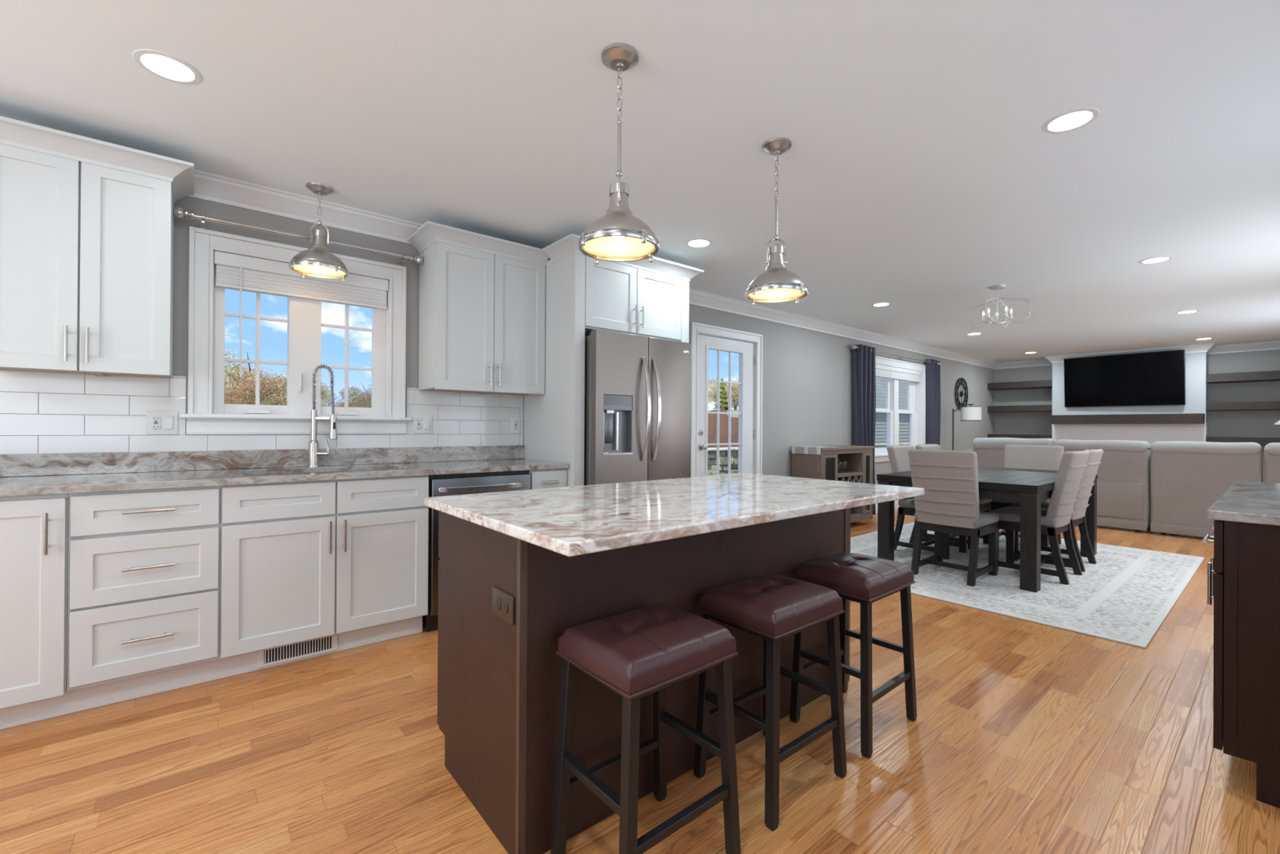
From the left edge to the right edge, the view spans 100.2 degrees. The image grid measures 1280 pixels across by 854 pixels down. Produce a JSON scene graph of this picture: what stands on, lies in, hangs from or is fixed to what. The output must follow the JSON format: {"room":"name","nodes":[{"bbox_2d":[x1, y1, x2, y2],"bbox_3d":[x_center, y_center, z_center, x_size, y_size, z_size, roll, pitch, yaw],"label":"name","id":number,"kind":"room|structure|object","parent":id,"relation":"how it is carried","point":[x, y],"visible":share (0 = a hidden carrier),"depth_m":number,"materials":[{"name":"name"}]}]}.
{"room":"kitchen","nodes":[
{"label":"kitchen","id":0,"kind":"room"},
{"bbox_2d":[0,195,994,484],"bbox_3d":[1.216,-0.054,5.780,14.840,2.440,0.158,0,0,-40],"label":"wall","id":1,"kind":"structure","parent":0,"point":[807,374],"depth_m":3.45,"materials":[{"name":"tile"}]},
{"bbox_2d":[0,115,194,378],"bbox_3d":[-3.056,-0.730,1.882,2.280,0.975,0.400,0,0,-40],"label":"upper cabinet","id":2,"kind":"object","parent":1,"relation":"attached to","point":[86,224],"visible":1,"depth_m":2.29,"materials":[{"name":"white wood"}]},
{"bbox_2d":[146,410,177,434],"bbox_3d":[-2.395,-0.021,2.681,0.118,0.118,0.015,0,0,-40],"label":"wall outlet","id":3,"kind":"object","parent":1,"relation":"attached to","point":[157,422],"visible":1,"depth_m":2.68,"materials":[{"name":"white plastic"}]},
{"bbox_2d":[151,415,160,429],"bbox_3d":[-2.414,-0.021,2.667,0.034,0.068,0.005,0,0,-40],"label":"receptacle","id":4,"kind":"object","parent":3,"relation":"attached to","point":[155,420],"depth_m":2.66,"materials":[{"name":"white plastic"}]},
{"bbox_2d":[0,374,521,453],"bbox_3d":[-2.469,-0.006,2.638,4.157,0.487,0.006,0,0,-40],"label":"grout","id":5,"kind":"structure","parent":1,"relation":"attached to","point":[85,375],"depth_m":2.71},
{"bbox_2d":[179,226,412,434],"bbox_3d":[-1.947,-0.492,3.133,1.130,1.066,0.205,0,0,-40],"label":"window","id":6,"kind":"structure","parent":1,"relation":"in","point":[208,413],"depth_m":3.06,"materials":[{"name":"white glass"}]},
{"bbox_2d":[224,293,288,404],"bbox_3d":[-2.142,-0.497,2.999,0.296,0.750,0.020,0,0,-40],"label":"grille","id":7,"kind":"object","parent":6,"relation":"attached to","point":[258,317],"depth_m":2.99,"materials":[{"name":"plastic"}]},
{"bbox_2d":[213,250,388,377],"bbox_3d":[-1.924,-0.595,3.101,0.856,0.660,0.076,0,0,-40],"label":"window blind","id":8,"kind":"object","parent":6,"relation":"attached to","point":[233,271],"visible":0.99,"depth_m":3.02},
{"bbox_2d":[321,304,373,407],"bbox_3d":[-1.800,-0.494,3.282,0.291,0.750,0.020,0,0,-40],"label":"grille","id":9,"kind":"object","parent":6,"relation":"attached to","point":[346,367],"depth_m":3.28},
{"bbox_2d":[173,205,423,266],"bbox_3d":[-1.872,-1.048,3.058,1.212,0.098,0.115,0,0,-40],"label":"curtain rod","id":10,"kind":"object","parent":1,"relation":"attached to","point":[179,212],"visible":0.94,"depth_m":2.92,"materials":[{"name":"metal"}]},
{"bbox_2d":[186,168,422,244],"bbox_3d":[-1.873,-1.241,3.073,1.185,0.115,0.090,0,0,-40],"label":"crown molding","id":11,"kind":"structure","parent":1,"relation":"attached to","point":[210,187],"depth_m":3.02,"materials":[{"name":"wood"}]},
{"bbox_2d":[413,414,431,433],"bbox_3d":[-1.417,-0.018,3.490,0.120,0.118,0.015,0,0,-40],"label":"wall outlet","id":12,"kind":"object","parent":1,"relation":"attached to","point":[421,424],"visible":1,"depth_m":3.49,"materials":[{"name":"white plastic"}]},
{"bbox_2d":[416,418,421,429],"bbox_3d":[-1.438,-0.018,3.474,0.034,0.068,0.005,0,0,-40],"label":"receptacle","id":13,"kind":"object","parent":12,"relation":"attached to","point":[418,420],"depth_m":3.47,"materials":[{"name":"white plastic"}]},
{"bbox_2d":[406,220,549,395],"bbox_3d":[-1.052,-0.714,3.539,0.833,0.975,0.400,0,0,-40],"label":"upper cabinet","id":14,"kind":"object","parent":1,"relation":"attached to","point":[482,297],"visible":0.95,"depth_m":3.43,"materials":[{"name":"white wood"}]},
{"bbox_2d":[510,417,519,433],"bbox_3d":[-0.911,-0.014,3.911,0.076,0.118,0.011,0,0,-40],"label":"wall outlet","id":15,"kind":"object","parent":1,"relation":"attached to","point":[514,421],"visible":1,"depth_m":3.91,"materials":[{"name":"white plastic"}]},
{"bbox_2d":[513,420,517,429],"bbox_3d":[-0.910,-0.014,3.910,0.034,0.068,0.005,0,0,-40],"label":"receptacle","id":16,"kind":"object","parent":15,"relation":"attached to","point":[515,422],"depth_m":3.91,"materials":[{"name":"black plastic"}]},
{"bbox_2d":[689,321,762,477],"bbox_3d":[0.851,0.086,5.447,1.071,2.154,0.207,0,0,-40],"label":"door","id":17,"kind":"structure","parent":1,"relation":"in","point":[703,337],"depth_m":5.47,"materials":[{"name":"white wood"}]},
{"bbox_2d":[707,350,742,475],"bbox_3d":[0.851,0.016,5.422,0.522,1.574,0.025,0,0,-40],"label":"grille","id":18,"kind":"object","parent":17,"relation":"attached to","point":[740,430],"depth_m":5.47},
{"bbox_2d":[875,499,899,512],"bbox_3d":[4.395,1.121,7.675,7.210,0.135,0.994,0,0,-40],"label":"baseboard","id":19,"kind":"structure","parent":1,"relation":"attached to","point":[896,505],"depth_m":7.71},
{"bbox_2d":[850,344,941,364],"bbox_3d":[3.725,-0.999,7.683,2.690,0.088,0.118,0,0,-40],"label":"curtain rod","id":20,"kind":"object","parent":1,"relation":"attached to","point":[853,347],"visible":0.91,"depth_m":7.52,"materials":[{"name":"silver metal"}]},
{"bbox_2d":[852,344,876,515],"bbox_3d":[2.961,0.051,7.020,0.532,2.225,0.119,0,0,-40],"label":"curtain","id":21,"kind":"object","parent":20,"relation":"hanging from","point":[864,369],"visible":0.62,"depth_m":6.95,"materials":[{"name":"fabric"}]},
{"bbox_2d":[925,359,941,445],"bbox_3d":[4.597,0.064,8.375,0.368,2.225,0.118,0,0,-40],"label":"curtain","id":22,"kind":"object","parent":20,"relation":"hanging from","point":[933,404],"visible":0.68,"depth_m":8.30,"materials":[{"name":"fabric"}]},
{"bbox_2d":[874,355,925,462],"bbox_3d":[3.734,-0.241,7.829,1.790,1.453,0.210,0,0,-40],"label":"window","id":23,"kind":"structure","parent":1,"relation":"in","point":[916,390],"depth_m":7.91,"materials":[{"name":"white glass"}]},
{"bbox_2d":[875,364,921,411],"bbox_3d":[3.761,-0.539,7.799,1.480,0.640,0.076,0,0,-40],"label":"window blind","id":24,"kind":"object","parent":23,"relation":"attached to","point":[882,371],"visible":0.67,"depth_m":7.73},
{"bbox_2d":[955,377,968,409],"bbox_3d":[5.579,-0.573,9.265,0.560,0.560,0.022,0,0,-40],"label":"wall clock","id":25,"kind":"object","parent":1,"relation":"attached to","point":[957,399],"visible":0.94,"depth_m":9.25,"materials":[{"name":"black metal"}]},
{"bbox_2d":[688,288,1279,368],"bbox_3d":[4.754,-1.195,5.867,8.990,0.115,4.229,0,0,-40],"label":"crown molding","id":26,"kind":"structure","parent":1,"relation":"attached to","point":[699,298],"depth_m":7.61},
{"bbox_2d":[0,0,1279,362],"bbox_3d":[2.558,-1.330,4.051,14.990,0.120,4.529,0,0,-40],"label":"ceiling","id":27,"kind":"structure","parent":0,"point":[920,174],"depth_m":2.30,"materials":[{"name":"paint"}]},
{"bbox_2d":[132,48,202,84],"bbox_3d":[-1.706,-1.298,1.934,0.190,0.004,0.190,0,0,-40],"label":"recessed light","id":28,"kind":"object","parent":27,"relation":"in","point":[162,64],"visible":1,"depth_m":1.93,"materials":[{"name":"white"}]},
{"bbox_2d":[288,182,348,281],"bbox_3d":[-1.736,-1.061,2.899,0.280,0.472,0.280,0,0,-40],"label":"pendant lamp","id":29,"kind":"object","parent":27,"relation":"hanging from","point":[317,261],"visible":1,"depth_m":2.87,"materials":[{"name":"silver metal"}]},
{"bbox_2d":[577,43,658,264],"bbox_3d":[-0.072,-0.945,1.861,0.280,0.688,0.280,0,0,-12],"label":"pendant lamp","id":30,"kind":"object","parent":27,"relation":"hanging from","point":[618,235],"visible":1,"depth_m":1.83,"materials":[{"name":"silver metal"}]},
{"bbox_2d":[684,238,712,248],"bbox_3d":[0.411,-1.281,3.736,0.190,0.004,0.190,0,0,-40],"label":"recessed light","id":31,"kind":"object","parent":27,"relation":"in","point":[696,242],"visible":1,"depth_m":3.73,"materials":[{"name":"white"}]},
{"bbox_2d":[744,137,808,305],"bbox_3d":[0.622,-0.933,2.437,0.280,0.702,0.280,0,0,-8],"label":"pendant lamp","id":32,"kind":"object","parent":27,"relation":"hanging from","point":[777,284],"visible":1,"depth_m":2.40,"materials":[{"name":"silver metal"}]},
{"bbox_2d":[871,302,891,306],"bbox_3d":[2.495,-1.265,5.531,0.190,0.004,0.190,0,0,-40],"label":"recessed light","id":33,"kind":"object","parent":27,"relation":"in","point":[882,304],"visible":1,"depth_m":5.51,"materials":[{"name":"white"}]},
{"bbox_2d":[966,332,982,335],"bbox_3d":[4.493,-1.250,7.187,0.190,0.004,0.190,0,0,-40],"label":"recessed light","id":34,"kind":"object","parent":27,"relation":"in","point":[975,333],"visible":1,"depth_m":7.16,"materials":[{"name":"white"}]},
{"bbox_2d":[966,284,1031,328],"bbox_3d":[3.215,-1.088,4.811,0.364,0.351,0.364,0,0,8],"label":"chandelier","id":35,"kind":"object","parent":27,"relation":"hanging from","point":[997,287],"visible":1,"depth_m":4.78,"materials":[{"name":"silver metal"}]},
{"bbox_2d":[1041,106,1099,133],"bbox_3d":[1.796,-1.276,2.234,0.190,0.004,0.190,0,0,-40],"label":"recessed light","id":36,"kind":"object","parent":27,"relation":"in","point":[1073,119],"visible":1,"depth_m":2.23,"materials":[{"name":"white"}]},
{"bbox_2d":[1137,255,1173,263],"bbox_3d":[3.896,-1.260,4.042,0.190,0.004,0.190,0,0,-40],"label":"recessed light","id":37,"kind":"object","parent":27,"relation":"in","point":[1159,259],"visible":1,"depth_m":4.04,"materials":[{"name":"white"}]},
{"bbox_2d":[1174,310,1199,314],"bbox_3d":[5.926,-1.244,5.792,0.190,0.004,0.190,0,0,-40],"label":"recessed light","id":38,"kind":"object","parent":27,"relation":"in","point":[1186,311],"visible":1,"depth_m":5.80,"materials":[{"name":"white"}]},
{"bbox_2d":[1195,337,1213,340],"bbox_3d":[7.873,-1.229,7.470,0.190,0.004,0.190,0,0,-40],"label":"recessed light","id":39,"kind":"object","parent":27,"relation":"in","point":[1200,339],"visible":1,"depth_m":7.49,"materials":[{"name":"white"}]},
{"bbox_2d":[0,508,1279,853],"bbox_3d":[2.543,1.220,4.045,14.990,0.100,4.529,0,0,-40],"label":"floor","id":40,"kind":"structure","parent":0,"point":[1025,737],"depth_m":1.83,"materials":[{"name":"brown wood"}]},
{"bbox_2d":[0,493,68,708],"bbox_3d":[-2.568,0.638,2.123,0.475,0.771,0.652,0,0,-40],"label":"base cabinet","id":41,"kind":"object","parent":40,"relation":"on","point":[33,528],"visible":0.86,"depth_m":2.00,"materials":[{"name":"white wood"}]},
{"bbox_2d":[66,485,220,691],"bbox_3d":[-2.206,0.639,2.422,0.464,0.768,0.652,0,0,-40],"label":"base cabinet","id":42,"kind":"object","parent":40,"relation":"on","point":[144,566],"visible":0.94,"depth_m":2.19,"materials":[{"name":"white wood"}]},
{"bbox_2d":[0,615,422,728],"bbox_3d":[-2.059,1.082,2.303,2.175,0.113,0.015,0,0,-40],"label":"toe kick","id":43,"kind":"object","parent":40,"relation":"on","point":[82,699],"visible":0.56,"depth_m":2.30,"materials":[{"name":"wood"}]},
{"bbox_2d":[257,634,337,667],"bbox_3d":[-1.664,1.086,2.614,0.330,0.088,0.009,0,0,-40],"label":"floor vent","id":44,"kind":"object","parent":43,"relation":"attached to","point":[269,656],"visible":0.87,"depth_m":2.61,"materials":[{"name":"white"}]},
{"bbox_2d":[219,475,428,658],"bbox_3d":[-1.681,0.643,2.856,0.897,0.768,0.652,0,0,-40],"label":"base cabinet","id":45,"kind":"object","parent":40,"relation":"on","point":[300,561],"visible":0.84,"depth_m":2.59,"materials":[{"name":"white wood"}]},
{"bbox_2d":[0,444,569,496],"bbox_3d":[-2.222,0.188,2.416,4.056,0.130,0.644,0,0,-40],"label":"countertop","id":46,"kind":"structure","parent":45,"relation":"on","point":[42,473],"depth_m":2.70,"materials":[{"name":"stone"}]},
{"bbox_2d":[307,364,337,466],"bbox_3d":[-1.813,-0.067,3.054,0.163,0.587,0.060,0,0,5],"label":"kitchen faucet","id":47,"kind":"object","parent":46,"relation":"on","point":[314,453],"visible":1,"depth_m":3.05,"materials":[{"name":"silver metal"}]},
{"bbox_2d":[425,470,530,631],"bbox_3d":[-1.080,0.703,3.317,0.604,0.877,0.674,0,0,-40],"label":"dishwasher","id":48,"kind":"object","parent":40,"relation":"on","point":[439,485],"visible":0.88,"depth_m":2.98,"materials":[{"name":"silver metal"}]},
{"bbox_2d":[528,468,567,489],"bbox_3d":[-0.760,0.650,3.618,0.264,0.768,0.652,0,0,-40],"label":"base cabinet","id":49,"kind":"object","parent":40,"relation":"on","point":[553,477],"visible":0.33,"depth_m":3.39,"materials":[{"name":"white wood"}]},
{"bbox_2d":[524,233,704,486],"bbox_3d":[-0.220,-0.021,3.987,1.186,2.349,0.771,0,0,-40],"label":"tall cabinet","id":50,"kind":"object","parent":40,"relation":"on","point":[642,297],"visible":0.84,"depth_m":3.62,"materials":[{"name":"white wood"}]},
{"bbox_2d":[583,328,691,485],"bbox_3d":[-0.174,0.256,3.940,0.856,1.755,0.827,0,0,-40],"label":"refrigerator","id":51,"kind":"object","parent":40,"relation":"on","point":[637,388],"visible":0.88,"depth_m":3.61,"materials":[{"name":"metal"}]},
{"bbox_2d":[437,507,850,853],"bbox_3d":[0.113,0.718,2.168,1.653,0.868,0.659,0,0,-40],"label":"kitchen island","id":52,"kind":"object","parent":40,"relation":"on","point":[500,682],"visible":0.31,"depth_m":1.60,"materials":[{"name":"brown wood"}]},
{"bbox_2d":[492,586,514,625],"bbox_3d":[-0.376,0.487,1.461,0.012,0.074,0.128,0,0,-40],"label":"island outlet","id":53,"kind":"object","parent":52,"relation":"attached to","point":[503,603],"visible":1,"depth_m":1.45,"materials":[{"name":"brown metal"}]},
{"bbox_2d":[494,596,501,610],"bbox_3d":[-0.391,0.487,1.476,0.006,0.037,0.037,0,0,-40],"label":"receptacle","id":54,"kind":"object","parent":53,"relation":"attached to","point":[497,599],"depth_m":1.47,"materials":[{"name":"brown plastic"}]},
{"bbox_2d":[501,600,508,614],"bbox_3d":[-0.365,0.487,1.444,0.006,0.037,0.037,0,0,-40],"label":"receptacle","id":55,"kind":"object","parent":53,"relation":"attached to","point":[504,603],"depth_m":1.44,"materials":[{"name":"brown plastic"}]},
{"bbox_2d":[424,472,924,556],"bbox_3d":[0.226,0.268,2.069,1.764,0.030,0.949,0,0,-40],"label":"island countertop","id":56,"kind":"structure","parent":52,"relation":"on","point":[575,520],"depth_m":1.71,"materials":[{"name":"stone"}]},
{"bbox_2d":[550,602,741,853],"bbox_3d":[0.018,0.834,1.427,0.397,0.630,0.321,0,0,-40],"label":"bar stool","id":57,"kind":"object","parent":40,"relation":"on","point":[637,654],"visible":1,"depth_m":1.38,"materials":[{"name":"leather"}]},
{"bbox_2d":[693,573,846,831],"bbox_3d":[0.432,0.838,1.770,0.397,0.630,0.321,0,0,-39],"label":"bar stool","id":58,"kind":"object","parent":40,"relation":"on","point":[771,607],"visible":1,"depth_m":1.69,"materials":[{"name":"brown leather"}]},
{"bbox_2d":[791,444,874,522],"bbox_3d":[2.281,0.671,6.285,1.140,0.885,0.392,0,0,-40],"label":"buffet","id":59,"kind":"object","parent":40,"relation":"on","point":[859,459],"visible":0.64,"depth_m":6.18,"materials":[{"name":"brown wood"}]},
{"bbox_2d":[791,445,837,454],"bbox_3d":[1.967,0.261,6.032,0.343,0.082,0.370,0,0,-40],"label":"table runner","id":60,"kind":"object","parent":59,"relation":"on","point":[811,450],"visible":0.99,"depth_m":5.93,"materials":[{"name":"fabric"}]},
{"bbox_2d":[837,470,862,515],"bbox_3d":[2.277,0.794,6.286,1.080,0.518,0.362,0,0,-40],"label":"wine rack","id":61,"kind":"object","parent":59,"relation":"attached to","point":[855,476],"depth_m":6.36,"materials":[{"name":"brown wood"}]},
{"bbox_2d":[789,551,916,758],"bbox_3d":[0.844,0.841,2.110,0.397,0.630,0.321,0,0,-40],"label":"bar stool","id":62,"kind":"object","parent":40,"relation":"on","point":[864,580],"visible":0.98,"depth_m":2.05,"materials":[{"name":"leather"}]},
{"bbox_2d":[951,404,982,450],"bbox_3d":[5.024,0.416,8.347,0.589,1.556,0.285,0,0,-8],"label":"floor lamp","id":63,"kind":"object","parent":40,"relation":"on","point":[971,413],"visible":0.81,"depth_m":8.28,"materials":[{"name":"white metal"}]},
{"bbox_2d":[966,437,1055,467],"bbox_3d":[5.192,0.669,7.383,1.093,1.049,1.047,0,0,-40],"label":"sofa section","id":64,"kind":"object","parent":40,"relation":"on","point":[989,451],"visible":0.2,"depth_m":7.13,"materials":[{"name":"fabric"}]},
{"bbox_2d":[850,522,1204,648],"bbox_3d":[3.098,1.169,4.764,3.160,0.010,2.450,0,0,-40],"label":"area rug","id":65,"kind":"object","parent":40,"relation":"on","point":[1126,597],"visible":0.51,"depth_m":3.84,"materials":[{"name":"fabric"}]},
{"bbox_2d":[886,444,967,559],"bbox_3d":[2.690,0.670,5.034,0.470,0.983,0.587,0,0,-40],"label":"dining chair","id":66,"kind":"object","parent":65,"relation":"on","point":[898,455],"visible":0.36,"depth_m":5.01,"materials":[{"name":"fabric"}]},
{"bbox_2d":[907,448,999,586],"bbox_3d":[2.456,0.667,4.197,0.587,0.983,0.470,0,0,-40],"label":"dining chair","id":67,"kind":"object","parent":65,"relation":"on","point":[949,504],"visible":0.94,"depth_m":4.05,"materials":[{"name":"fabric"}]},
{"bbox_2d":[915,444,992,549],"bbox_3d":[3.164,0.674,5.426,0.470,0.983,0.587,0,0,-40],"label":"dining chair","id":68,"kind":"object","parent":65,"relation":"on","point":[985,504],"visible":0.12,"depth_m":5.34,"materials":[{"name":"fabric"}]},
{"bbox_2d":[876,466,1097,592],"bbox_3d":[3.133,0.789,4.776,1.875,0.748,1.150,0,0,-40],"label":"dining table","id":69,"kind":"object","parent":65,"relation":"on","point":[1029,487],"visible":0.57,"depth_m":4.01,"materials":[{"name":"brown wood"}]},
{"bbox_2d":[991,444,1063,546],"bbox_3d":[3.898,0.678,5.399,0.587,0.983,0.503,0,0,-40],"label":"dining chair","id":70,"kind":"object","parent":65,"relation":"on","point":[1044,457],"visible":0.4,"depth_m":5.47,"materials":[{"name":"fabric"}]},
{"bbox_2d":[988,449,1089,584],"bbox_3d":[3.176,0.671,4.258,0.470,0.983,0.587,0,0,-40],"label":"dining chair","id":71,"kind":"object","parent":65,"relation":"on","point":[1055,521],"visible":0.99,"depth_m":4.04,"materials":[{"name":"fabric"}]},
{"bbox_2d":[1009,448,1103,572],"bbox_3d":[3.593,0.674,4.616,0.470,0.983,0.587,0,0,-40],"label":"dining chair","id":72,"kind":"object","parent":65,"relation":"on","point":[1077,517],"visible":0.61,"depth_m":4.43,"materials":[{"name":"fabric"}]},
{"bbox_2d":[1055,439,1151,531],"bbox_3d":[5.807,0.676,6.640,1.093,1.039,0.858,0,0,-40],"label":"sofa section","id":73,"kind":"object","parent":40,"relation":"on","point":[1123,480],"visible":0.61,"depth_m":6.15,"materials":[{"name":"fabric"}]},
{"bbox_2d":[1150,440,1262,537],"bbox_3d":[6.347,0.677,5.983,1.097,1.039,0.818,0,0,-40],"label":"sofa section","id":74,"kind":"object","parent":40,"relation":"on","point":[1188,477],"visible":0.72,"depth_m":5.71,"materials":[{"name":"fabric"}]},
{"bbox_2d":[1202,520,1279,808],"bbox_3d":[2.655,0.735,1.992,1.559,0.862,0.684,0,0,-40],"label":"base cabinet","id":75,"kind":"object","parent":40,"relation":"on","point":[1243,572],"visible":0.83,"depth_m":1.68,"materials":[{"name":"brown wood"}]},
{"bbox_2d":[1206,480,1279,525],"bbox_3d":[2.671,0.288,1.978,1.618,0.030,0.684,0,0,-40],"label":"countertop","id":76,"kind":"structure","parent":75,"relation":"on","point":[1250,502],"depth_m":1.85,"materials":[{"name":"grey stone"}]},
{"bbox_2d":[1263,442,1279,483],"bbox_3d":[6.819,0.679,5.412,1.098,1.039,0.646,0,0,-40],"label":"sofa section","id":77,"kind":"object","parent":40,"relation":"on","point":[1272,450],"visible":0.31,"depth_m":5.29,"materials":[{"name":"fabric"}]},
{"bbox_2d":[1052,351,1208,445],"bbox_3d":[7.939,-0.008,8.757,0.384,2.440,1.850,0,0,-40],"label":"wall","id":78,"kind":"structure","parent":0,"point":[1196,363],"depth_m":8.42,"materials":[{"name":"paint"}]},
{"bbox_2d":[1063,349,1185,407],"bbox_3d":[7.729,-0.749,8.594,0.163,0.832,1.456,0,0,-40],"label":"television","id":79,"kind":"object","parent":78,"relation":"attached to","point":[1149,378],"visible":1,"depth_m":8.52,"materials":[{"name":"black plastic"}]},
{"bbox_2d":[1051,413,1204,423],"bbox_3d":[7.729,-0.126,8.572,0.175,0.150,1.813,0,0,-40],"label":"mantel beam","id":80,"kind":"structure","parent":78,"relation":"attached to","point":[1188,418],"depth_m":8.42,"materials":[{"name":"brown wood"}]},
{"bbox_2d":[994,349,1279,482],"bbox_3d":[8.317,-0.005,8.719,0.150,2.440,4.379,0,0,-40],"label":"wall","id":81,"kind":"structure","parent":0,"point":[1247,424],"depth_m":8.06,"materials":[{"name":"paint"}]},
{"bbox_2d":[987,379,1052,390],"bbox_3d":[7.036,-0.767,9.854,0.384,0.118,0.989,0,0,-40],"label":"floating shelf","id":82,"kind":"object","parent":81,"relation":"attached to","point":[1033,384],"visible":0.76,"depth_m":9.74,"materials":[{"name":"brown wood"}]},
{"bbox_2d":[987,404,1052,412],"bbox_3d":[7.033,-0.336,9.853,0.384,0.109,0.989,0,0,-40],"label":"floating shelf","id":83,"kind":"object","parent":81,"relation":"attached to","point":[1024,408],"visible":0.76,"depth_m":9.72,"materials":[{"name":"brown wood"}]},
{"bbox_2d":[987,434,1052,439],"bbox_3d":[7.030,0.193,9.852,0.384,0.112,0.989,0,0,-40],"label":"floating shelf","id":84,"kind":"object","parent":81,"relation":"attached to","point":[1018,436],"visible":0.42,"depth_m":9.67,"materials":[{"name":"brown wood"}]},
{"bbox_2d":[1205,436,1279,445],"bbox_3d":[8.968,0.205,7.509,0.384,0.111,1.380,0,0,-40],"label":"floating shelf","id":85,"kind":"object","parent":81,"relation":"attached to","point":[1261,441],"visible":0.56,"depth_m":7.64,"materials":[{"name":"brown wood"}]},
{"bbox_2d":[1206,370,1279,383],"bbox_3d":[8.973,-0.719,7.511,0.384,0.122,1.380,0,0,-40],"label":"floating shelf","id":86,"kind":"object","parent":81,"relation":"attached to","point":[1268,375],"visible":1,"depth_m":7.65,"materials":[{"name":"brown wood"}]},
{"bbox_2d":[1206,400,1279,411],"bbox_3d":[8.971,-0.299,7.510,0.384,0.114,1.380,0,0,-40],"label":"floating shelf","id":87,"kind":"object","parent":81,"relation":"attached to","point":[1273,405],"visible":1,"depth_m":7.65,"materials":[{"name":"brown wood"}]},
{"label":"outside","id":88,"kind":"structure","parent":0,"visible":0},
{"bbox_3d":[-24.698,1.517,53.394,150.000,0.100,106.231,0,0,-40],"label":"ground","id":89,"kind":"structure","parent":88,"visible":0},
{"bbox_2d":[224,346,262,404],"bbox_3d":[-30.424,-2.144,37.684,7.348,7.188,7.540,0,0,-14],"label":"tree","id":90,"kind":"object","parent":89,"relation":"on","point":[233,371],"visible":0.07,"depth_m":36.24,"materials":[{"name":"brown plant"}]},
{"bbox_2d":[224,368,286,405],"bbox_3d":[-23.700,-1.169,32.830,5.676,5.296,5.644,0,0,-7],"label":"tree","id":91,"kind":"object","parent":89,"relation":"on","point":[248,392],"visible":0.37,"depth_m":32.09,"materials":[{"name":"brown plant"}]},
{"bbox_2d":[225,353,286,404],"bbox_3d":[-34.040,-2.336,45.771,8.062,7.566,8.108,0,0,-41],"label":"tree","id":92,"kind":"object","parent":89,"relation":"on","point":[250,369],"visible":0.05,"depth_m":46.02,"materials":[{"name":"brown plant"}]},
{"bbox_2d":[247,367,330,406],"bbox_3d":[-26.678,-1.628,40.730,6.352,6.214,6.518,0,0,-19],"label":"tree","id":93,"kind":"object","parent":89,"relation":"on","point":[324,386],"visible":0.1,"depth_m":39.70,"materials":[{"name":"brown plant"}]},
{"bbox_2d":[320,382,353,407],"bbox_3d":[-29.405,-1.412,49.121,6.071,5.787,5.916,0,0,41],"label":"tree","id":94,"kind":"object","parent":89,"relation":"on","point":[329,395],"visible":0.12,"depth_m":49.60,"materials":[{"name":"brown plant"}]},
{"bbox_2d":[328,399,360,407],"bbox_3d":[-23.362,-0.496,42.945,4.262,3.999,4.286,0,0,-36],"label":"tree","id":95,"kind":"object","parent":89,"relation":"on","point":[339,404],"visible":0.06,"depth_m":42.02,"materials":[{"name":"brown plant"}]},
{"bbox_2d":[339,386,371,407],"bbox_3d":[-17.097,-1.152,37.400,5.623,5.361,5.480,0,0,4],"label":"tree","id":96,"kind":"object","parent":89,"relation":"on","point":[353,393],"visible":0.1,"depth_m":35.75,"materials":[{"name":"green plant"}]},
{"bbox_2d":[348,382,371,407],"bbox_3d":[-26.041,-1.517,52.697,6.486,6.053,6.450,0,0,29],"label":"tree","id":97,"kind":"object","parent":89,"relation":"on","point":[368,392],"visible":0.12,"depth_m":51.11,"materials":[{"name":"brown plant"}]},
{"bbox_2d":[707,443,910,475],"bbox_3d":[5.049,1.065,16.124,13.360,1.009,0.547,0,0,-40],"label":"wall","id":98,"kind":"structure","parent":89,"relation":"on","point":[712,451],"depth_m":13.42,"materials":[{"name":"stone"}]},
{"bbox_2d":[727,376,910,448],"bbox_3d":[10.452,-0.573,23.459,14.200,4.366,5.160,0,0,-40],"label":"neighbor house","id":99,"kind":"structure","parent":89,"relation":"on","point":[881,417],"depth_m":19.62,"materials":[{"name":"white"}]},
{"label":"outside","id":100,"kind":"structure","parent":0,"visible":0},
{"bbox_3d":[0.778,0.201,36.327,32.500,1.660,25.000,0,0,-40],"label":"terrace","id":101,"kind":"object","parent":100,"visible":0},
{"bbox_2d":[712,377,728,409],"bbox_3d":[3.477,-1.359,22.678,0.738,1.446,0.795,0,0,-40],"label":"tree","id":102,"kind":"object","parent":101,"relation":"on","point":[723,402],"visible":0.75,"depth_m":22.53,"materials":[{"name":"green plant"}]},
{"bbox_2d":[707,408,738,448],"bbox_3d":[3.748,-0.003,19.007,15.000,1.570,5.600,0,0,-40],"label":"fence","id":103,"kind":"object","parent":101,"relation":"on","point":[712,418],"visible":0.1,"depth_m":17.77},
{"bbox_2d":[707,379,738,409],"bbox_3d":[5.045,-1.800,32.772,3.134,2.390,2.814,0,0,-25],"label":"tree","id":104,"kind":"object","parent":101,"relation":"on","point":[712,392],"visible":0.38,"depth_m":32.36,"materials":[{"name":"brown plant"}]},
{"bbox_2d":[707,376,738,404],"bbox_3d":[6.754,-2.364,43.049,4.221,3.584,4.701,0,0,3],"label":"tree","id":105,"kind":"object","parent":101,"relation":"on","point":[713,378],"visible":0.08,"depth_m":42.77,"materials":[{"name":"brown plant"}]},
{"bbox_2d":[708,379,738,410],"bbox_3d":[5.917,-1.862,34.576,2.983,2.533,3.322,0,0,-19],"label":"tree","id":106,"kind":"object","parent":101,"relation":"on","point":[734,388],"visible":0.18,"depth_m":34.18,"materials":[{"name":"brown plant"}]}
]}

